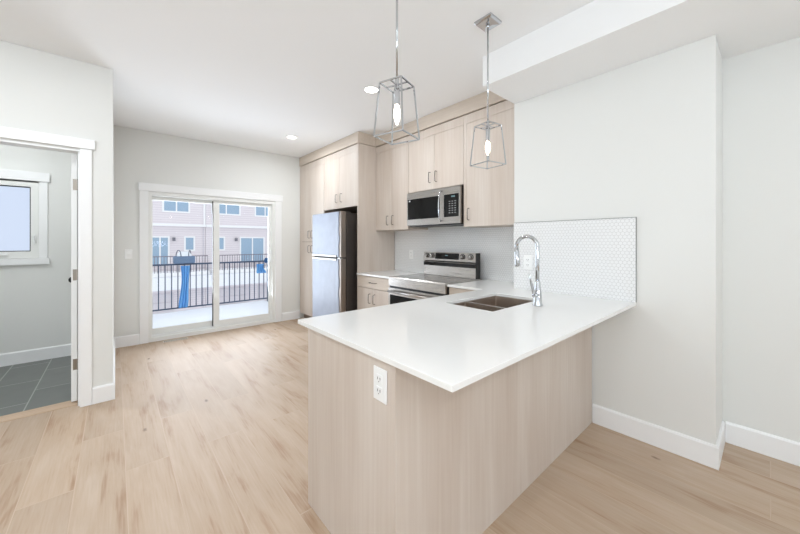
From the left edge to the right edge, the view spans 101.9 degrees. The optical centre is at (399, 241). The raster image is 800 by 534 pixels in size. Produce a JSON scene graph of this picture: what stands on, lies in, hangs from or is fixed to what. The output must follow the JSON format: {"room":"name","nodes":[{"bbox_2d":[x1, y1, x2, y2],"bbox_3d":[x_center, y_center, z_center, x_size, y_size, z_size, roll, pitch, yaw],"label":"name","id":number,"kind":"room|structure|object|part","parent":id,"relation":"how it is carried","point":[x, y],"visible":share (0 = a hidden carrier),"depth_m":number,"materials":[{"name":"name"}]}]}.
{"room":"kitchen","nodes":[
{"label":"kitchen","id":0,"kind":"room"},
{"bbox_2d":[0,40,112,386],"bbox_3d":[-3.649,-0.063,1.724,3.184,2.769,0.118,0,0,-41],"label":"wall","id":1,"kind":"structure","parent":0,"point":[41,91],"depth_m":2.63,"materials":[{"name":"white paint"}]},
{"bbox_2d":[0,400,77,422],"bbox_3d":[-2.933,1.349,2.437,0.800,0.064,0.128,0,0,-41],"label":"trim","id":2,"kind":"structure","parent":1,"relation":"attached to","point":[5,418],"depth_m":2.52,"materials":[{"name":"brown wood"}]},
{"bbox_2d":[0,126,94,406],"bbox_3d":[-3.135,0.248,2.657,0.966,2.146,0.897,0,0,-41],"label":"door frame","id":3,"kind":"structure","parent":1,"relation":"in","point":[80,279],"depth_m":2.61,"materials":[{"name":"white paint"}]},
{"bbox_3d":[-2.848,-0.785,2.329,0.966,0.079,0.026,0,0,-41],"label":"head casing","id":4,"kind":"part","parent":3,"relation":"part of","materials":[{"name":"white paint"}]},
{"bbox_3d":[-2.852,0.288,2.332,0.930,2.066,0.018,0,0,-41],"label":"casing","id":5,"kind":"part","parent":3,"relation":"part of","materials":[{"name":"white paint"}]},
{"bbox_2d":[92,383,114,404],"bbox_3d":[-2.450,1.254,2.686,0.140,0.135,0.014,0,0,-41],"label":"baseboard","id":6,"kind":"structure","parent":1,"relation":"attached to","point":[102,393],"depth_m":2.68,"materials":[{"name":"white paint"}]},
{"bbox_2d":[113,112,113,347],"bbox_3d":[-3.062,-0.063,3.386,0.110,2.769,1.608,0,0,-41],"label":"wall","id":7,"kind":"structure","parent":0,"point":[113,112],"depth_m":3.62,"materials":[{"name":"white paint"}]},
{"bbox_2d":[113,338,114,382],"bbox_3d":[-2.972,1.254,3.377,0.014,0.135,1.713,0,0,-41],"label":"baseboard","id":8,"kind":"structure","parent":7,"relation":"attached to","point":[114,338],"depth_m":3.18,"materials":[{"name":"white paint"}]},
{"bbox_2d":[0,125,303,353],"bbox_3d":[-3.655,-0.034,4.050,6.540,2.830,0.170,0,0,-41],"label":"wall","id":9,"kind":"structure","parent":0,"point":[35,300],"depth_m":4.11,"materials":[{"name":"white paint"}]},
{"bbox_2d":[0,169,49,265],"bbox_3d":[-4.328,-0.259,3.367,0.959,1.020,0.110,0,0,-41],"label":"window","id":10,"kind":"structure","parent":9,"relation":"in","point":[23,205],"depth_m":3.55,"materials":[{"name":"white paint"}]},
{"bbox_3d":[-4.341,-0.248,3.377,0.663,0.700,0.006,0,0,-41],"label":"frosted pane","id":11,"kind":"part","parent":10,"relation":"part of","materials":[{"name":"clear glass"}]},
{"bbox_3d":[-4.341,-0.248,3.383,0.788,0.858,0.070,0,0,-41],"label":"frame","id":12,"kind":"part","parent":10,"relation":"part of","materials":[{"name":"white plastic"}]},
{"bbox_3d":[-4.309,-0.719,3.346,0.959,0.100,0.026,0,0,-41],"label":"head casing","id":13,"kind":"part","parent":10,"relation":"part of","materials":[{"name":"white paint"}]},
{"bbox_3d":[-4.312,-0.243,3.350,0.926,0.848,0.018,0,0,-41],"label":"casing","id":14,"kind":"part","parent":10,"relation":"part of","materials":[{"name":"white paint"}]},
{"bbox_2d":[0,344,70,366],"bbox_3d":[-4.298,1.254,3.364,1.770,0.135,0.014,0,0,-41],"label":"baseboard","id":15,"kind":"structure","parent":9,"relation":"attached to","point":[19,357],"depth_m":3.58,"materials":[{"name":"white paint"}]},
{"bbox_2d":[114,334,138,347],"bbox_3d":[-3.453,1.254,4.104,0.248,0.135,0.014,0,0,-41],"label":"baseboard","id":16,"kind":"structure","parent":9,"relation":"attached to","point":[129,340],"depth_m":4.10,"materials":[{"name":"white paint"}]},
{"bbox_2d":[125,249,131,258],"bbox_3d":[-3.442,0.157,4.117,0.076,0.122,0.010,0,0,-41],"label":"light switch","id":17,"kind":"object","parent":9,"relation":"attached to","point":[128,252],"visible":1,"depth_m":4.12,"materials":[{"name":"white plastic"}]},
{"bbox_2d":[138,182,282,343],"bbox_3d":[-2.709,0.278,4.849,1.873,2.087,0.176,0,0,-41],"label":"door","id":18,"kind":"structure","parent":9,"relation":"in","point":[274,314],"depth_m":4.79,"materials":[{"name":"white paint"}]},
{"bbox_3d":[-3.057,0.324,4.614,0.765,1.860,0.040,0,0,-41],"label":"fixed panel","id":19,"kind":"part","parent":18,"relation":"part of","materials":[{"name":"clear glass"}]},
{"bbox_3d":[-2.659,-0.715,4.792,1.873,0.102,0.026,0,0,-41],"label":"head casing","id":20,"kind":"part","parent":18,"relation":"part of","materials":[{"name":"white paint"}]},
{"bbox_3d":[-2.442,0.324,5.074,0.845,1.860,0.040,0,0,-41],"label":"sliding panel","id":21,"kind":"part","parent":18,"relation":"part of","materials":[{"name":"clear glass"}]},
{"bbox_2d":[282,310,299,320],"bbox_3d":[-1.847,1.254,5.513,0.311,0.135,0.014,0,0,-41],"label":"baseboard","id":22,"kind":"structure","parent":9,"relation":"attached to","point":[294,314],"depth_m":5.50,"materials":[{"name":"white paint"}]},
{"bbox_2d":[299,91,505,166],"bbox_3d":[-0.337,-1.375,4.262,0.331,0.145,3.880,0,0,-41],"label":"crown molding","id":23,"kind":"structure","parent":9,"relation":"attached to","point":[478,102],"depth_m":3.87,"materials":[{"name":"brown wood"}]},
{"bbox_2d":[0,0,593,157],"bbox_3d":[-0.528,-1.498,0.481,6.540,0.100,9.720,0,0,-41],"label":"ceiling","id":24,"kind":"structure","parent":0,"point":[248,74],"depth_m":2.48,"materials":[{"name":"white paint"}]},
{"bbox_2d":[286,135,297,138],"bbox_3d":[-1.494,-1.445,4.490,0.160,0.006,0.160,0,0,-41],"label":"recessed light","id":25,"kind":"object","parent":24,"relation":"in","point":[287,136],"visible":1,"depth_m":4.49,"materials":[{"name":"white paint"}]},
{"bbox_2d":[363,85,377,93],"bbox_3d":[-0.271,-1.445,3.086,0.160,0.006,0.160,0,0,-41],"label":"recessed light","id":26,"kind":"object","parent":24,"relation":"in","point":[371,89],"visible":0.86,"depth_m":3.08,"materials":[{"name":"white paint"}]},
{"bbox_2d":[373,0,419,144],"bbox_3d":[-0.015,-0.975,1.575,0.167,0.946,0.167,0,0,31],"label":"pendant light","id":27,"kind":"object","parent":24,"relation":"hanging from","point":[396,94],"visible":1,"depth_m":1.57,"materials":[{"name":"silver metal"}]},
{"bbox_3d":[-0.015,-0.504,1.575,0.166,0.006,0.166,0,0,31],"label":"frame","id":28,"kind":"part","parent":27,"relation":"part of","materials":[{"name":"silver metal"}]},
{"bbox_3d":[-0.015,-0.761,1.575,0.126,0.006,0.126,0,0,31],"label":"frame","id":29,"kind":"part","parent":27,"relation":"part of","materials":[{"name":"silver metal"}]},
{"bbox_2d":[394,78,399,104],"bbox_3d":[-0.015,-0.730,1.575,0.029,0.133,0.029,0,0,-41],"label":"socket","id":30,"kind":"object","parent":27,"relation":"attached to","point":[396,87],"depth_m":1.56,"materials":[{"name":"silver metal"}]},
{"bbox_3d":[-0.015,-1.108,1.575,0.024,0.633,0.024,0,0,-41],"label":"rod","id":31,"kind":"part","parent":27,"relation":"part of","materials":[{"name":"silver metal"}]},
{"bbox_3d":[-0.015,-0.615,1.575,0.033,0.096,0.032,0,0,-41],"label":"bulb","id":32,"kind":"part","parent":27,"relation":"part of","materials":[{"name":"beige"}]},
{"bbox_2d":[470,12,506,168],"bbox_3d":[0.578,-0.975,2.135,0.167,0.946,0.167,0,0,-32],"label":"pendant light","id":33,"kind":"object","parent":24,"relation":"hanging from","point":[489,21],"visible":1,"depth_m":2.13,"materials":[{"name":"silver metal"}]},
{"bbox_3d":[0.578,-0.615,2.135,0.033,0.096,0.032,0,0,-41],"label":"bulb","id":34,"kind":"part","parent":33,"relation":"part of","materials":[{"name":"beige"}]},
{"bbox_3d":[0.578,-0.761,2.135,0.126,0.006,0.126,0,0,-32],"label":"frame","id":35,"kind":"part","parent":33,"relation":"part of","materials":[{"name":"silver metal"}]},
{"bbox_2d":[486,120,489,140],"bbox_3d":[0.578,-0.730,2.135,0.029,0.133,0.029,0,0,-41],"label":"socket","id":36,"kind":"object","parent":33,"relation":"attached to","point":[487,120],"depth_m":2.12,"materials":[{"name":"silver metal"}]},
{"bbox_3d":[0.578,-1.108,2.135,0.024,0.633,0.024,0,0,-41],"label":"rod","id":37,"kind":"part","parent":33,"relation":"part of","materials":[{"name":"silver metal"}]},
{"bbox_3d":[0.578,-0.504,2.135,0.166,0.006,0.166,0,0,-32],"label":"frame","id":38,"kind":"part","parent":33,"relation":"part of","materials":[{"name":"silver metal"}]},
{"bbox_2d":[0,318,799,533],"bbox_3d":[-0.469,1.351,0.414,6.540,0.060,9.540,0,0,-41],"label":"floor","id":39,"kind":"structure","parent":0,"point":[225,451],"depth_m":1.91,"materials":[{"name":"brown wood"}]},
{"bbox_2d":[163,337,188,342],"bbox_3d":[-3.016,1.319,4.367,0.280,0.004,0.095,0,0,-41],"label":"floor vent","id":40,"kind":"object","parent":39,"relation":"in","point":[184,337],"visible":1,"depth_m":4.38,"materials":[{"name":"beige metal"}]},
{"bbox_2d":[300,158,356,317],"bbox_3d":[-1.223,0.011,5.494,0.672,2.620,0.860,0,0,-41],"label":"pantry cabinet","id":41,"kind":"object","parent":39,"relation":"on","point":[311,174],"visible":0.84,"depth_m":5.37,"materials":[{"name":"brown wood"}]},
{"bbox_3d":[-1.571,0.613,5.452,0.019,1.214,0.375,0,0,-41],"label":"door","id":42,"kind":"part","parent":41,"relation":"part of","materials":[{"name":"brown wood"}]},
{"bbox_3d":[-1.571,-0.602,5.452,0.019,1.199,0.375,0,0,-41],"label":"door","id":43,"kind":"part","parent":41,"relation":"part of","materials":[{"name":"brown wood"}]},
{"bbox_3d":[-1.302,0.613,5.144,0.019,1.214,0.434,0,0,-41],"label":"door","id":44,"kind":"part","parent":41,"relation":"part of","materials":[{"name":"brown wood"}]},
{"bbox_3d":[-1.302,-0.602,5.144,0.019,1.199,0.434,0,0,-41],"label":"door","id":45,"kind":"part","parent":41,"relation":"part of","materials":[{"name":"brown wood"}]},
{"bbox_2d":[312,211,356,316],"bbox_3d":[-0.739,0.461,4.765,0.810,1.722,0.798,0,0,-41],"label":"refrigerator","id":46,"kind":"object","parent":39,"relation":"on","point":[334,247],"visible":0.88,"depth_m":4.37,"materials":[{"name":"grey metal"}]},
{"bbox_3d":[-1.065,0.237,4.537,0.010,0.025,0.684,0,0,-41],"label":"grip rail","id":47,"kind":"part","parent":46,"relation":"part of","materials":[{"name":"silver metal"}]},
{"bbox_3d":[-1.065,0.190,4.537,0.010,0.026,0.684,0,0,-41],"label":"grip rail","id":48,"kind":"part","parent":46,"relation":"part of","materials":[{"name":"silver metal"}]},
{"bbox_3d":[-0.998,-0.099,4.536,0.078,0.604,0.794,0,0,-41],"label":"door","id":49,"kind":"part","parent":46,"relation":"part of","materials":[{"name":"silver metal"}]},
{"bbox_3d":[-0.998,0.748,4.536,0.078,1.048,0.794,0,0,-41],"label":"door","id":50,"kind":"part","parent":46,"relation":"part of","materials":[{"name":"silver metal"}]},
{"bbox_2d":[324,143,394,309],"bbox_3d":[-0.630,0.011,4.818,0.672,2.620,0.931,0,0,-41],"label":"tall cabinet","id":51,"kind":"object","parent":39,"relation":"on","point":[350,172],"visible":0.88,"depth_m":4.45,"materials":[{"name":"brown wood"}]},
{"bbox_3d":[-1.006,-0.840,4.807,0.019,0.724,0.447,0,0,-41],"label":"door","id":52,"kind":"part","parent":51,"relation":"part of","materials":[{"name":"brown wood"}]},
{"bbox_3d":[-0.708,-0.840,4.467,0.019,0.724,0.449,0,0,-41],"label":"door","id":53,"kind":"part","parent":51,"relation":"part of","materials":[{"name":"brown wood"}]},
{"bbox_3d":[-0.321,0.011,4.486,0.626,2.620,0.025,0,0,-41],"label":"panel","id":54,"kind":"part","parent":51,"relation":"part of","materials":[{"name":"brown wood"}]},
{"bbox_2d":[358,275,389,309],"bbox_3d":[-0.101,0.875,4.213,0.674,0.892,0.671,0,0,-41],"label":"base cabinet","id":55,"kind":"object","parent":39,"relation":"on","point":[372,291],"visible":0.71,"depth_m":4.03,"materials":[{"name":"brown wood"}]},
{"bbox_3d":[-0.438,0.904,4.156,0.019,0.631,0.310,0,0,-41],"label":"door","id":56,"kind":"part","parent":55,"relation":"part of","materials":[{"name":"brown wood"}]},
{"bbox_3d":[-0.320,0.510,4.021,0.019,0.145,0.667,0,0,-41],"label":"drawer","id":57,"kind":"part","parent":55,"relation":"part of","materials":[{"name":"brown wood"}]},
{"bbox_3d":[-0.217,0.904,3.903,0.019,0.631,0.353,0,0,-41],"label":"door","id":58,"kind":"part","parent":55,"relation":"part of","materials":[{"name":"brown wood"}]},
{"bbox_2d":[357,270,419,278],"bbox_3d":[-0.100,0.418,4.215,0.654,0.021,0.673,0,0,-41],"label":"countertop","id":59,"kind":"structure","parent":55,"relation":"on","point":[381,274],"depth_m":4.17,"materials":[{"name":"white stone"}]},
{"bbox_2d":[387,252,481,304],"bbox_3d":[0.352,0.722,3.589,0.660,1.200,0.851,0,0,-41],"label":"range","id":60,"kind":"object","parent":39,"relation":"on","point":[441,269],"visible":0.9,"depth_m":3.56,"materials":[{"name":"silver metal"}]},
{"bbox_3d":[0.125,0.556,3.390,0.057,0.024,0.751,0,0,-41],"label":"oven handle","id":61,"kind":"part","parent":60,"relation":"part of","materials":[{"name":"silver metal"}]},
{"bbox_3d":[0.159,0.812,3.420,0.036,0.579,0.843,0,0,-41],"label":"oven door","id":62,"kind":"part","parent":60,"relation":"part of","materials":[{"name":"silver metal"}]},
{"bbox_2d":[393,273,475,282],"bbox_3d":[0.384,0.407,3.617,0.571,0.016,0.843,0,0,-41],"label":"cooktop","id":63,"kind":"object","parent":60,"relation":"in","point":[422,277],"depth_m":3.53,"materials":[{"name":"grey"}]},
{"bbox_3d":[0.541,0.167,3.748,0.017,0.070,0.355,0,0,-41],"label":"display panel","id":64,"kind":"part","parent":60,"relation":"part of","materials":[{"name":"black glass"}]},
{"bbox_3d":[0.663,0.410,3.299,0.563,0.024,0.004,0,0,-41],"label":"trim","id":65,"kind":"part","parent":60,"relation":"part of","materials":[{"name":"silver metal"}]},
{"bbox_2d":[308,327,591,533],"bbox_3d":[0.460,0.875,2.019,1.887,0.892,0.710,0,0,-41],"label":"base cabinet","id":66,"kind":"object","parent":39,"relation":"on","point":[433,459],"visible":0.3,"depth_m":1.42,"materials":[{"name":"brown wood"}]},
{"bbox_3d":[-0.240,0.875,1.401,0.020,0.892,0.660,0,0,-41],"label":"panel","id":67,"kind":"part","parent":66,"relation":"part of","materials":[{"name":"brown wood"}]},
{"bbox_2d":[374,365,386,404],"bbox_3d":[-0.074,0.523,1.189,0.010,0.122,0.078,0,0,-41],"label":"wall outlet","id":68,"kind":"object","parent":66,"relation":"attached to","point":[380,375],"visible":1,"depth_m":1.18,"materials":[{"name":"white plastic"}]},
{"bbox_2d":[376,385,381,396],"bbox_3d":[-0.076,0.545,1.187,0.003,0.032,0.036,0,0,-41],"label":"socket","id":69,"kind":"object","parent":68,"relation":"attached to","point":[378,387],"depth_m":1.19,"materials":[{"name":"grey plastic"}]},
{"bbox_2d":[376,373,381,384],"bbox_3d":[-0.076,0.501,1.187,0.003,0.032,0.036,0,0,-41],"label":"socket","id":70,"kind":"object","parent":68,"relation":"attached to","point":[378,375],"depth_m":1.19,"materials":[{"name":"white plastic"}]},
{"bbox_2d":[298,279,635,392],"bbox_3d":[0.545,0.418,2.222,2.312,0.021,1.436,0,0,-41],"label":"countertop","id":71,"kind":"structure","parent":66,"relation":"on","point":[444,344],"depth_m":1.54,"materials":[{"name":"white stone"}]},
{"bbox_2d":[454,296,532,311],"bbox_3d":[0.652,0.526,2.241,0.665,0.194,0.410,0,0,-41],"label":"sink","id":72,"kind":"object","parent":71,"relation":"in","point":[493,303],"visible":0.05,"depth_m":2.45,"materials":[{"name":"grey metal"}]},
{"bbox_3d":[0.503,0.525,2.108,0.226,0.191,0.375,0,0,-41],"label":"bowl","id":73,"kind":"part","parent":72,"relation":"part of","materials":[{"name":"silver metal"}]},
{"bbox_3d":[0.745,0.525,2.320,0.372,0.191,0.375,0,0,-41],"label":"bowl","id":74,"kind":"part","parent":72,"relation":"part of","materials":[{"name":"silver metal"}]},
{"bbox_2d":[514,234,542,305],"bbox_3d":[0.841,0.180,2.102,0.125,0.455,0.199,0,0,-7],"label":"kitchen faucet","id":75,"kind":"object","parent":71,"relation":"on","point":[536,289],"visible":1,"depth_m":2.06,"materials":[{"name":"silver metal"}]},
{"bbox_3d":[0.826,0.269,2.027,0.091,0.148,0.022,0,0,-41],"label":"lever","id":76,"kind":"part","parent":75,"relation":"part of","materials":[{"name":"silver metal"}]},
{"bbox_2d":[449,287,474,294],"bbox_3d":[0.873,0.875,3.102,0.674,0.892,0.541,0,0,-41],"label":"base cabinet","id":77,"kind":"object","parent":39,"relation":"on","point":[452,290],"visible":0.04,"depth_m":3.04,"materials":[{"name":"brown wood"}]},
{"bbox_2d":[399,37,799,442],"bbox_3d":[1.941,-0.034,2.512,0.150,2.830,9.520,0,0,-41],"label":"wall","id":78,"kind":"structure","parent":0,"point":[761,87],"depth_m":2.03,"materials":[{"name":"white paint"}]},
{"bbox_2d":[376,136,427,230],"bbox_3d":[0.002,-0.726,4.316,0.384,1.146,0.653,0,0,-41],"label":"upper cabinet","id":79,"kind":"object","parent":78,"relation":"attached to","point":[391,160],"visible":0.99,"depth_m":4.19,"materials":[{"name":"brown wood"}]},
{"bbox_3d":[-0.216,-0.678,4.344,0.019,1.047,0.319,0,0,-41],"label":"door","id":80,"kind":"part","parent":79,"relation":"part of","materials":[{"name":"brown wood"}]},
{"bbox_3d":[-0.001,-0.678,4.098,0.019,1.047,0.326,0,0,-41],"label":"door","id":81,"kind":"part","parent":79,"relation":"part of","materials":[{"name":"brown wood"}]},
{"bbox_2d":[408,116,463,192],"bbox_3d":[0.494,-0.945,3.754,0.384,0.708,0.837,0,0,-41],"label":"upper cabinet","id":82,"kind":"object","parent":78,"relation":"attached to","point":[436,160],"visible":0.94,"depth_m":3.61,"materials":[{"name":"brown wood"}]},
{"bbox_3d":[0.249,-0.897,3.813,0.019,0.609,0.422,0,0,-41],"label":"door","id":83,"kind":"part","parent":82,"relation":"part of","materials":[{"name":"brown wood"}]},
{"bbox_2d":[407,185,463,227],"bbox_3d":[0.469,-0.382,3.733,0.429,0.400,0.808,0,0,-41],"label":"microwave oven","id":84,"kind":"object","parent":82,"relation":"attached to","point":[443,207],"visible":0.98,"depth_m":3.58,"materials":[{"name":"grey metal"}]},
{"bbox_3d":[0.288,-0.386,3.724,0.030,0.385,0.583,0,0,-41],"label":"door","id":85,"kind":"part","parent":84,"relation":"part of","materials":[{"name":"silver metal"}]},
{"bbox_3d":[0.428,-0.387,3.498,0.057,0.347,0.016,0,0,-41],"label":"handle","id":86,"kind":"part","parent":84,"relation":"part of","materials":[{"name":"silver metal"}]},
{"bbox_3d":[0.546,-0.384,3.423,0.018,0.241,0.201,0,0,-41],"label":"keypad panel","id":87,"kind":"part","parent":84,"relation":"part of","materials":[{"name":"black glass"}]},
{"bbox_3d":[0.525,-0.897,3.498,0.019,0.609,0.407,0,0,-41],"label":"door","id":88,"kind":"part","parent":82,"relation":"part of","materials":[{"name":"brown wood"}]},
{"bbox_2d":[395,227,513,281],"bbox_3d":[0.616,0.128,3.902,0.008,0.558,2.085,0,0,-41],"label":"tile backsplash","id":89,"kind":"structure","parent":78,"relation":"attached to","point":[495,246],"depth_m":3.74,"materials":[{"name":"white tile"}]},
{"bbox_2d":[409,250,412,258],"bbox_3d":[0.153,0.172,4.416,0.010,0.122,0.078,0,0,-41],"label":"wall outlet","id":90,"kind":"object","parent":89,"relation":"attached to","point":[410,251],"visible":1,"depth_m":4.42,"materials":[{"name":"white plastic"}]},
{"bbox_2d":[464,100,513,227],"bbox_3d":[0.966,-0.726,3.216,0.384,1.146,0.591,0,0,-41],"label":"upper cabinet","id":91,"kind":"object","parent":78,"relation":"attached to","point":[488,193],"visible":0.73,"depth_m":3.10,"materials":[{"name":"brown wood"}]},
{"bbox_2d":[725,421,799,465],"bbox_3d":[3.535,1.254,0.569,0.014,0.135,4.196,0,0,-41],"label":"baseboard","id":92,"kind":"structure","parent":78,"relation":"attached to","point":[783,449],"depth_m":2.02,"materials":[{"name":"white paint"}]},
{"bbox_2d":[514,35,721,444],"bbox_3d":[1.575,0.056,2.507,0.403,2.532,1.273,0,0,-41],"label":"wall","id":93,"kind":"structure","parent":0,"point":[642,139],"depth_m":2.13,"materials":[{"name":"white paint"}]},
{"bbox_2d":[514,217,636,301],"bbox_3d":[1.294,0.120,2.515,0.008,0.574,0.891,0,0,-41],"label":"tile backsplash","id":94,"kind":"structure","parent":93,"relation":"attached to","point":[596,258],"depth_m":2.42,"materials":[{"name":"white tile"}]},
{"bbox_2d":[524,255,532,269],"bbox_3d":[1.081,0.174,2.745,0.010,0.122,0.078,0,0,-41],"label":"wall outlet","id":95,"kind":"object","parent":94,"relation":"attached to","point":[528,259],"visible":1,"depth_m":2.74,"materials":[{"name":"white plastic"}]},
{"bbox_2d":[592,404,718,469],"bbox_3d":[1.629,1.254,2.129,0.014,0.135,0.661,0,0,-41],"label":"baseboard","id":96,"kind":"structure","parent":93,"relation":"attached to","point":[694,449],"depth_m":2.08,"materials":[{"name":"white paint"}]},
{"bbox_2d":[716,421,724,466],"bbox_3d":[1.994,1.254,2.019,0.389,0.135,0.014,0,0,-41],"label":"baseboard","id":97,"kind":"structure","parent":93,"relation":"attached to","point":[720,442],"depth_m":2.00,"materials":[{"name":"white paint"}]},
{"bbox_2d":[483,0,799,103],"bbox_3d":[2.784,-1.329,0.767,0.879,0.236,5.484,0,0,-41],"label":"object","id":98,"kind":"structure","parent":0,"point":[598,37],"depth_m":1.98,"materials":[{"name":"white paint"}]},
{"label":"outside","id":99,"kind":"structure","parent":0,"visible":0},
{"bbox_3d":[-11.095,7.421,35.419,90.000,0.200,52.100,0,0,-41],"label":"snow","id":100,"kind":"object","parent":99,"visible":0},
{"bbox_2d":[153,200,211,313],"bbox_3d":[-17.288,0.222,23.543,4.786,14.200,8.600,0,0,-41],"label":"house","id":101,"kind":"structure","parent":100,"relation":"on","point":[180,226],"depth_m":22.13,"materials":[{"name":"beige"}]},
{"bbox_3d":[-16.098,0.622,21.779,0.861,1.800,0.018,0,0,-41],"label":"pane","id":102,"kind":"part","parent":101,"relation":"part of","materials":[{"name":"blue glass"}]},
{"bbox_3d":[-15.409,-2.759,22.383,1.389,1.300,0.018,0,0,-41],"label":"pane","id":103,"kind":"part","parent":101,"relation":"part of","materials":[{"name":"blue glass"}]},
{"bbox_3d":[-15.788,-1.149,21.832,4.786,0.166,0.349,0,0,-41],"label":"belt trim","id":104,"kind":"part","parent":101,"relation":"part of","materials":[{"name":"white"}]},
{"bbox_3d":[-14.718,0.936,20.543,4.496,0.050,0.040,0,0,-41],"label":"balcony rail","id":105,"kind":"part","parent":101,"relation":"part of","materials":[{"name":"grey metal"}]},
{"bbox_3d":[-14.831,0.134,22.889,0.458,0.837,0.018,0,0,-41],"label":"pane","id":106,"kind":"part","parent":101,"relation":"part of","materials":[{"name":"blue glass"}]},
{"bbox_2d":[205,204,267,307],"bbox_3d":[-11.683,0.222,28.455,10.078,14.200,8.600,0,0,-41],"label":"house","id":107,"kind":"structure","parent":100,"relation":"on","point":[243,230],"depth_m":24.68,"materials":[{"name":"beige"}]},
{"bbox_3d":[-13.409,0.134,24.136,0.531,0.837,0.018,0,0,-41],"label":"pane","id":108,"kind":"part","parent":107,"relation":"part of","materials":[{"name":"blue glass"}]},
{"bbox_3d":[-13.075,-2.759,24.428,1.808,1.300,0.018,0,0,-41],"label":"pane","id":109,"kind":"part","parent":107,"relation":"part of","materials":[{"name":"blue glass"}]},
{"bbox_3d":[-10.183,-1.149,26.743,10.078,0.166,0.349,0,0,-41],"label":"belt trim","id":110,"kind":"part","parent":107,"relation":"part of","materials":[{"name":"white"}]},
{"bbox_3d":[-9.046,0.936,25.514,9.788,0.050,0.040,0,0,-41],"label":"balcony rail","id":111,"kind":"part","parent":107,"relation":"part of","materials":[{"name":"grey"}]},
{"bbox_3d":[-11.668,0.622,25.661,1.678,1.800,0.018,0,0,-41],"label":"pane","id":112,"kind":"part","parent":107,"relation":"part of","materials":[{"name":"blue glass"}]},
{"bbox_3d":[-10.934,-2.759,26.304,1.418,1.300,0.018,0,0,-41],"label":"pane","id":113,"kind":"part","parent":107,"relation":"part of","materials":[{"name":"blue glass"}]},
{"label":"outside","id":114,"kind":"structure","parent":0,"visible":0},
{"bbox_3d":[-3.883,1.431,5.417,4.500,0.100,2.175,0,0,-41],"label":"floor","id":115,"kind":"structure","parent":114,"visible":0},
{"bbox_2d":[153,300,267,333],"bbox_3d":[-3.884,1.335,5.312,4.040,0.088,2.010,0,0,-41],"label":"snow","id":116,"kind":"object","parent":115,"relation":"on","point":[229,311],"visible":0.29,"depth_m":5.95,"materials":[{"name":"white snow"}]},
{"bbox_2d":[153,258,267,311],"bbox_3d":[-3.929,0.872,5.349,4.190,1.020,2.025,0,0,-41],"label":"deck railing","id":117,"kind":"object","parent":115,"relation":"on","point":[265,260],"visible":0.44,"depth_m":6.64,"materials":[{"name":"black metal"}]},
{"bbox_2d":[173,250,194,263],"bbox_3d":[-4.246,0.291,6.385,0.350,0.263,0.200,0,0,-41],"label":"box","id":118,"kind":"object","parent":117,"relation":"on","point":[181,257],"visible":1,"depth_m":6.32,"materials":[{"name":"blue plastic"}]},
{"bbox_2d":[179,265,189,307],"bbox_3d":[-4.205,0.874,6.332,0.192,0.816,0.063,0,0,-41],"label":"sheet","id":119,"kind":"object","parent":117,"relation":"hanging from","point":[185,270],"visible":1,"depth_m":6.33,"materials":[{"name":"blue fabric"}]},
{"bbox_3d":[-4.573,0.441,6.098,4.160,0.032,0.050,0,0,-41],"label":"rail","id":120,"kind":"part","parent":117,"relation":"part of","materials":[{"name":"black metal"}]},
{"bbox_3d":[-4.573,1.289,6.098,4.160,0.025,0.030,0,0,-41],"label":"rail","id":121,"kind":"part","parent":117,"relation":"part of","materials":[{"name":"black metal"}]},
{"bbox_2d":[256,264,265,272],"bbox_3d":[-3.111,0.599,7.290,0.208,0.208,0.064,0,0,-41],"label":"sheet","id":122,"kind":"object","parent":117,"relation":"hanging from","point":[260,269],"visible":1,"depth_m":7.27,"materials":[{"name":"blue fabric"}]},
{"bbox_3d":[-3.024,0.886,7.456,0.050,0.990,0.050,0,0,-41],"label":"post","id":123,"kind":"part","parent":117,"relation":"part of","materials":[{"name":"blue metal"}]}
]}

